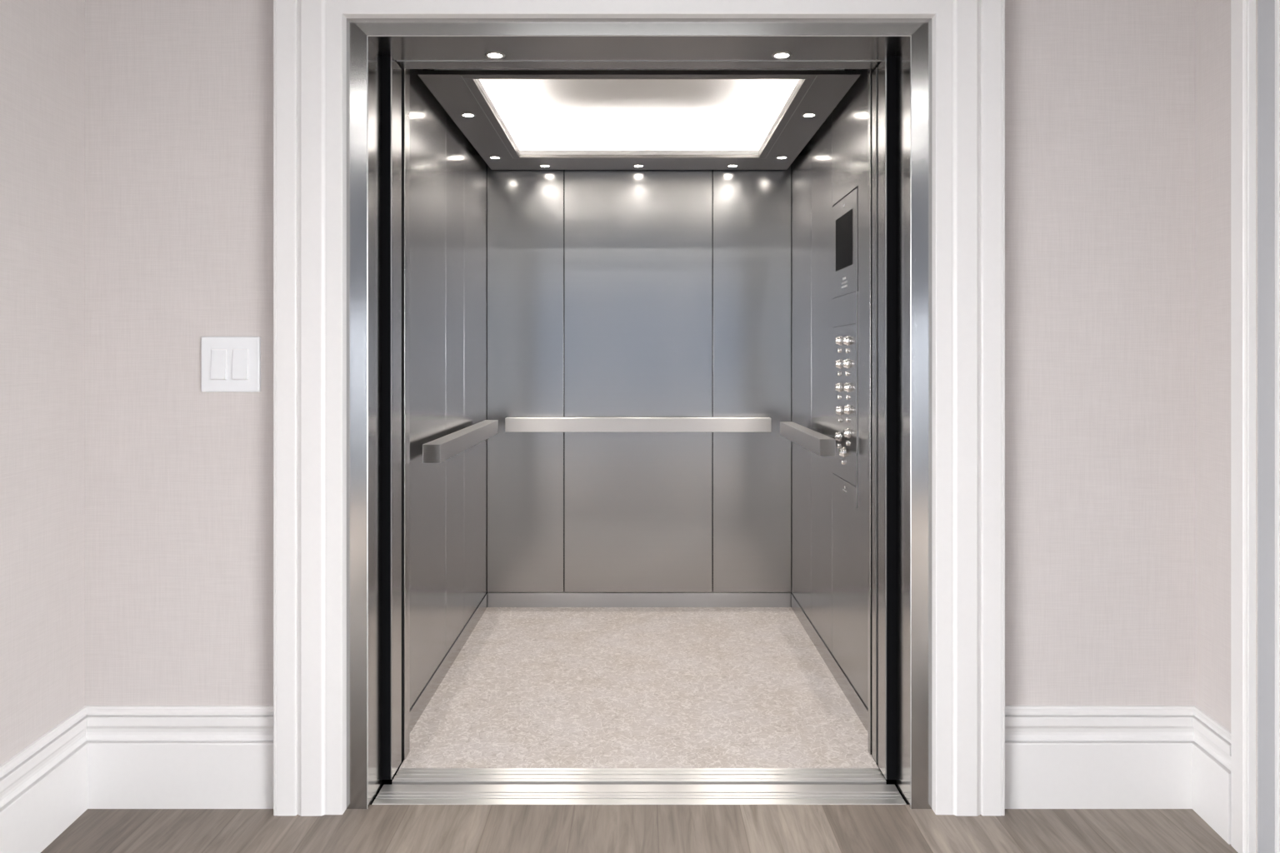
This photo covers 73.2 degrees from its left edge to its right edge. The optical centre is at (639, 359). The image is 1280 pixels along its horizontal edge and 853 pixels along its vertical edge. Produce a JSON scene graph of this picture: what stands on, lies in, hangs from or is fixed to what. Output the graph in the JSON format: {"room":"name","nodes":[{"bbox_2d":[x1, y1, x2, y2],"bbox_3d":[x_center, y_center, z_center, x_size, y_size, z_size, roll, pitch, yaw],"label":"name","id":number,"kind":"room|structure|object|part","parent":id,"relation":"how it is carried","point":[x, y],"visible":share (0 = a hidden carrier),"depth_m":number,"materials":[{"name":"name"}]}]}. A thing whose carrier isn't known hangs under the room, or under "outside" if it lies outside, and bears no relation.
{"room":"elevator lobby","nodes":[
{"label":"elevator lobby","id":0,"kind":"room"},
{"bbox_2d":[0,0,84,765],"bbox_3d":[-1.547,-0.162,1.635,0.219,2.720,1.391,0,0,-4],"label":"wall","id":1,"kind":"structure","parent":0,"point":[42,42],"depth_m":2.13,"materials":[{"name":"beige paint"}]},
{"bbox_2d":[0,705,87,852],"bbox_3d":[-1.428,1.064,1.635,0.020,0.268,1.376,0,0,-5],"label":"baseboard","id":2,"kind":"structure","parent":1,"relation":"attached to","point":[43,787],"depth_m":2.12,"materials":[{"name":"white paint"}]},
{"bbox_2d":[395,60,881,766],"bbox_3d":[0.000,0.085,3.352,1.556,2.226,1.725,0,0,0],"label":"car","id":3,"kind":"object","parent":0,"point":[526,293],"visible":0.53,"depth_m":4.17,"materials":[{"name":"metal"}]},
{"bbox_3d":[-0.730,0.130,2.603,0.060,2.133,0.054,0,0,0],"label":"post","id":4,"kind":"part","parent":3,"relation":"part of","materials":[{"name":"metal"}]},
{"bbox_3d":[-0.748,0.067,2.961,0.020,2.118,0.660,0,0,0],"label":"wall panel","id":5,"kind":"part","parent":3,"relation":"part of","materials":[{"name":"metal"}]},
{"bbox_3d":[-0.745,1.163,3.402,0.022,0.069,1.534,0,0,0],"label":"kick plate","id":6,"kind":"part","parent":3,"relation":"part of","materials":[{"name":"metal"}]},
{"bbox_3d":[-0.748,0.067,3.465,0.020,2.118,0.343,0,0,0],"label":"wall panel","id":7,"kind":"part","parent":3,"relation":"part of","materials":[{"name":"metal"}]},
{"bbox_2d":[422,420,498,463],"bbox_3d":[-0.694,0.306,3.387,0.092,0.061,1.146,0,0,0],"label":"handrail","id":8,"kind":"object","parent":3,"relation":"attached to","point":[439,450],"visible":1,"depth_m":3.11,"materials":[{"name":"metal"}]},
{"bbox_3d":[-0.748,0.067,3.905,0.020,2.118,0.535,0,0,0],"label":"wall panel","id":9,"kind":"part","parent":3,"relation":"part of","materials":[{"name":"metal"}]},
{"bbox_3d":[-0.551,0.067,4.185,0.370,2.118,0.020,0,0,0],"label":"wall panel","id":10,"kind":"part","parent":3,"relation":"part of","materials":[{"name":"metal"}]},
{"bbox_2d":[505,417,771,432],"bbox_3d":[-0.004,0.309,4.131,1.261,0.066,0.092,0,0,0],"label":"handrail","id":11,"kind":"object","parent":3,"relation":"attached to","point":[512,424],"visible":1,"depth_m":4.08,"materials":[{"name":"metal"}]},
{"bbox_3d":[-0.004,0.067,4.185,0.715,2.118,0.020,0,0,0],"label":"wall panel","id":12,"kind":"part","parent":3,"relation":"part of","materials":[{"name":"metal"}]},
{"bbox_2d":[417,69,860,169],"bbox_3d":[0.000,-1.003,3.460,1.422,0.177,1.384,0,0,0],"label":"ceiling","id":13,"kind":"structure","parent":3,"relation":"attached to","point":[562,119],"depth_m":3.64,"materials":[{"name":"metal"}]},
{"bbox_2d":[460,112,475,117],"bbox_3d":[-0.639,-0.914,3.224,0.058,0.003,0.058,0,0,0],"label":"recessed light","id":14,"kind":"object","parent":13,"relation":"in","point":[465,114],"visible":1,"depth_m":3.22,"materials":[{"name":"white glass"}]},
{"bbox_2d":[488,155,501,159],"bbox_3d":[-0.652,-0.914,3.900,0.058,0.003,0.058,0,0,0],"label":"recessed light","id":15,"kind":"object","parent":13,"relation":"in","point":[491,157],"visible":1,"depth_m":3.90,"materials":[{"name":"white glass"}]},
{"bbox_2d":[539,164,550,167],"bbox_3d":[-0.444,-0.914,4.067,0.058,0.003,0.058,0,0,0],"label":"recessed light","id":16,"kind":"object","parent":13,"relation":"in","point":[542,165],"visible":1,"depth_m":4.06,"materials":[{"name":"white glass"}]},
{"bbox_2d":[632,164,644,167],"bbox_3d":[-0.003,-0.914,4.067,0.058,0.003,0.058,0,0,0],"label":"recessed light","id":17,"kind":"object","parent":13,"relation":"in","point":[636,165],"visible":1,"depth_m":4.06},
{"bbox_3d":[0.000,-0.922,3.357,1.142,0.014,1.118,0,0,0],"label":"recess frame","id":18,"kind":"part","parent":13,"relation":"part of","materials":[{"name":"metal"}]},
{"bbox_2d":[726,164,739,167],"bbox_3d":[0.441,-0.914,4.067,0.058,0.003,0.058,0,0,0],"label":"recessed light","id":19,"kind":"object","parent":13,"relation":"in","point":[730,165],"visible":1,"depth_m":4.06,"materials":[{"name":"white glass"}]},
{"bbox_2d":[775,155,788,159],"bbox_3d":[0.645,-0.914,3.900,0.058,0.003,0.058,0,0,0],"label":"recessed light","id":20,"kind":"object","parent":13,"relation":"in","point":[779,157],"visible":1,"depth_m":3.90,"materials":[{"name":"white glass"}]},
{"bbox_2d":[800,112,816,117],"bbox_3d":[0.635,-0.914,3.224,0.058,0.003,0.058,0,0,0],"label":"recessed light","id":21,"kind":"object","parent":13,"relation":"in","point":[809,114],"visible":1,"depth_m":3.22,"materials":[{"name":"white glass"}]},
{"bbox_2d":[400,607,878,768],"bbox_3d":[0.000,1.207,3.350,1.468,0.022,1.640,0,0,0],"label":"floor","id":22,"kind":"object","parent":3,"relation":"on","point":[528,687],"visible":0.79,"depth_m":3.08,"materials":[{"name":"beige stone"}]},
{"bbox_3d":[0.000,1.163,4.181,1.467,0.069,0.023,0,0,0],"label":"kick plate","id":23,"kind":"part","parent":3,"relation":"part of","materials":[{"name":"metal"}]},
{"bbox_3d":[0.547,0.067,4.185,0.378,2.118,0.020,0,0,0],"label":"wall panel","id":24,"kind":"part","parent":3,"relation":"part of","materials":[{"name":"metal"}]},
{"bbox_3d":[0.748,0.067,3.934,0.020,2.118,0.477,0,0,0],"label":"wall panel","id":25,"kind":"part","parent":3,"relation":"part of","materials":[{"name":"metal"}]},
{"bbox_2d":[780,421,834,455],"bbox_3d":[0.686,0.307,3.446,0.108,0.059,0.848,0,0,0],"label":"handrail","id":26,"kind":"object","parent":3,"relation":"attached to","point":[820,444],"visible":1,"depth_m":3.25,"materials":[{"name":"metal"}]},
{"bbox_3d":[0.748,0.067,3.497,0.020,2.118,0.395,0,0,0],"label":"wall panel","id":27,"kind":"part","parent":3,"relation":"part of","materials":[{"name":"metal"}]},
{"bbox_3d":[0.745,1.163,3.402,0.022,0.069,1.534,0,0,0],"label":"kick plate","id":28,"kind":"part","parent":3,"relation":"part of","materials":[{"name":"metal"}]},
{"bbox_2d":[831,185,857,509],"bbox_3d":[0.727,-0.042,3.100,0.022,1.092,0.379,0,0,0],"label":"control panel","id":29,"kind":"object","parent":3,"relation":"attached to","point":[844,212],"visible":1,"depth_m":3.08,"materials":[{"name":"silver metal"}]},
{"bbox_3d":[0.737,0.154,3.103,0.002,0.552,0.374,0,0,0],"label":"button plate","id":30,"kind":"part","parent":29,"relation":"part of","materials":[{"name":"metal"}]},
{"bbox_3d":[0.737,-0.177,3.103,0.002,0.106,0.374,0,0,0],"label":"blank plate","id":31,"kind":"part","parent":29,"relation":"part of","materials":[{"name":"metal"}]},
{"bbox_3d":[0.737,0.468,3.103,0.002,0.072,0.374,0,0,0],"label":"plate","id":32,"kind":"part","parent":29,"relation":"part of","materials":[{"name":"metal"}]},
{"bbox_3d":[0.737,-0.407,3.103,0.002,0.349,0.374,0,0,0],"label":"display plate","id":33,"kind":"part","parent":29,"relation":"part of","materials":[{"name":"metal"}]},
{"bbox_3d":[0.736,0.133,2.914,0.003,0.730,0.003,0,0,0],"label":"edge trim","id":34,"kind":"part","parent":29,"relation":"part of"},
{"bbox_3d":[0.748,0.067,2.964,0.020,2.118,0.666,0,0,0],"label":"wall panel","id":35,"kind":"part","parent":3,"relation":"part of","materials":[{"name":"metal"}]},
{"bbox_3d":[0.729,0.130,2.623,0.062,2.133,0.025,0,0,0],"label":"post","id":36,"kind":"part","parent":3,"relation":"part of","materials":[{"name":"metal"}]},
{"bbox_2d":[872,67,877,763],"bbox_3d":[0.940,0.164,2.571,0.481,2.055,0.048,0,0,0],"label":"door","id":37,"kind":"structure","parent":3,"relation":"attached to","point":[875,72],"depth_m":2.57,"materials":[{"name":"metal"}]},
{"bbox_3d":[0.941,0.164,2.571,0.480,2.055,0.047,0,0,0],"label":"door panel","id":38,"kind":"part","parent":37,"relation":"part of","materials":[{"name":"metal"}]},
{"bbox_3d":[0.702,0.164,2.549,0.004,2.055,0.003,0,0,0],"label":"leading edge trim","id":39,"kind":"part","parent":37,"relation":"part of","materials":[{"name":"silver metal"}]},
{"bbox_2d":[40,805,1238,852],"bbox_3d":[0.000,1.223,-0.389,6.400,0.050,5.422,0,0,0],"label":"floor","id":40,"kind":"structure","parent":0,"point":[377,828],"depth_m":2.20,"materials":[{"name":"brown wood"}]},
{"bbox_2d":[85,0,1194,804],"bbox_3d":[0.025,0.013,3.460,3.550,3.070,2.280,0,0,0],"label":"wall","id":41,"kind":"structure","parent":0,"point":[1100,94],"depth_m":2.32,"materials":[{"name":"beige paint"}]},
{"bbox_2d":[85,705,273,809],"bbox_3d":[-1.226,1.064,2.310,0.529,0.268,0.020,0,0,0],"label":"baseboard","id":42,"kind":"structure","parent":41,"relation":"attached to","point":[139,757],"depth_m":2.30,"materials":[{"name":"white paint"}]},
{"bbox_2d":[200,336,260,392],"bbox_3d":[-1.097,0.012,2.312,0.157,0.149,0.016,0,0,0],"label":"light switch","id":43,"kind":"object","parent":41,"relation":"attached to","point":[228,364],"visible":1,"depth_m":2.31,"materials":[{"name":"white plastic"}]},
{"bbox_2d":[382,55,401,779],"bbox_3d":[-0.943,0.164,2.500,0.481,2.055,0.106,0,0,0],"label":"door","id":44,"kind":"structure","parent":41,"relation":"in","point":[392,72],"depth_m":2.45,"materials":[{"name":"metal"}]},
{"bbox_3d":[-0.705,0.164,2.451,0.004,2.055,0.003,0,0,0],"label":"leading edge trim","id":45,"kind":"part","parent":44,"relation":"part of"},
{"bbox_3d":[-0.944,0.164,2.502,0.480,2.055,0.104,0,0,0],"label":"door panel","id":46,"kind":"part","parent":44,"relation":"part of","materials":[{"name":"metal"}]},
{"bbox_2d":[485,51,504,59],"bbox_3d":[-0.409,-0.863,2.445,0.058,0.003,0.058,0,0,0],"label":"recessed light","id":47,"kind":"object","parent":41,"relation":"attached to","point":[492,55],"visible":1,"depth_m":2.44,"materials":[{"name":"white glass"}]},
{"bbox_2d":[273,0,1004,816],"bbox_3d":[0.000,0.053,2.377,1.924,2.290,0.225,0,0,0],"label":"door frame","id":48,"kind":"structure","parent":41,"relation":"attached to","point":[367,39],"depth_m":2.27,"materials":[{"name":"metal"}]},
{"bbox_2d":[371,785,906,804],"bbox_3d":[0.000,1.212,2.377,1.439,0.032,0.109,0,0,0],"label":"sill","id":49,"kind":"structure","parent":41,"relation":"attached to","point":[388,794],"depth_m":2.37,"materials":[{"name":"metal"}]},
{"bbox_2d":[391,768,886,784],"bbox_3d":[0.000,1.212,2.490,1.404,0.031,0.079,0,0,0],"label":"sill","id":50,"kind":"structure","parent":41,"relation":"attached to","point":[404,776],"depth_m":2.48,"materials":[{"name":"metal"}]},
{"bbox_2d":[771,51,792,59],"bbox_3d":[0.404,-0.863,2.445,0.058,0.003,0.058,0,0,0],"label":"recessed light","id":51,"kind":"object","parent":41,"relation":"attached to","point":[779,55],"visible":1,"depth_m":2.44,"materials":[{"name":"white glass"}]},
{"bbox_2d":[878,55,895,779],"bbox_3d":[0.940,0.164,2.489,0.481,2.055,0.083,0,0,0],"label":"door","id":52,"kind":"structure","parent":41,"relation":"in","point":[887,68],"depth_m":2.45,"materials":[{"name":"metal"}]},
{"bbox_3d":[0.941,0.164,2.490,0.480,2.055,0.080,0,0,0],"label":"door panel","id":53,"kind":"part","parent":52,"relation":"part of","materials":[{"name":"metal"}]},
{"bbox_3d":[0.702,0.164,2.451,0.004,2.055,0.003,0,0,0],"label":"leading edge trim","id":54,"kind":"part","parent":52,"relation":"part of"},
{"bbox_2d":[1005,705,1194,809],"bbox_3d":[1.228,1.064,2.310,0.533,0.268,0.020,0,0,0],"label":"baseboard","id":55,"kind":"structure","parent":41,"relation":"attached to","point":[1057,757],"depth_m":2.30,"materials":[{"name":"white paint"}]},
{"bbox_2d":[1195,0,1257,852],"bbox_3d":[1.540,-0.162,1.635,0.219,2.720,1.397,0,0,5],"label":"wall","id":56,"kind":"structure","parent":0,"point":[1212,17],"depth_m":2.24,"materials":[{"name":"beige paint"}]},
{"bbox_2d":[1192,705,1230,844],"bbox_3d":[1.477,1.064,2.226,0.020,0.268,0.191,0,0,6],"label":"baseboard","id":57,"kind":"structure","parent":56,"relation":"attached to","point":[1212,743],"depth_m":2.21,"materials":[{"name":"white paint"}]},
{"bbox_2d":[1230,0,1255,852],"bbox_3d":[1.462,0.123,2.093,0.023,2.150,0.075,0,0,5],"label":"door frame","id":58,"kind":"structure","parent":56,"relation":"attached to","point":[1242,12],"depth_m":2.07,"materials":[{"name":"white paint"}]},
{"bbox_2d":[1257,0,1274,852],"bbox_3d":[1.570,0.158,2.050,0.199,2.080,0.004,0,0,0],"label":"trim","id":59,"kind":"structure","parent":56,"relation":"attached to","point":[1266,8],"depth_m":2.05,"materials":[{"name":"grey paint"}]},
{"bbox_2d":[1275,0,1279,852],"bbox_3d":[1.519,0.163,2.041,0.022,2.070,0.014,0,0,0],"label":"door","id":60,"kind":"structure","parent":56,"relation":"attached to","point":[1277,2],"depth_m":2.04,"materials":[{"name":"white paint"}]}
]}

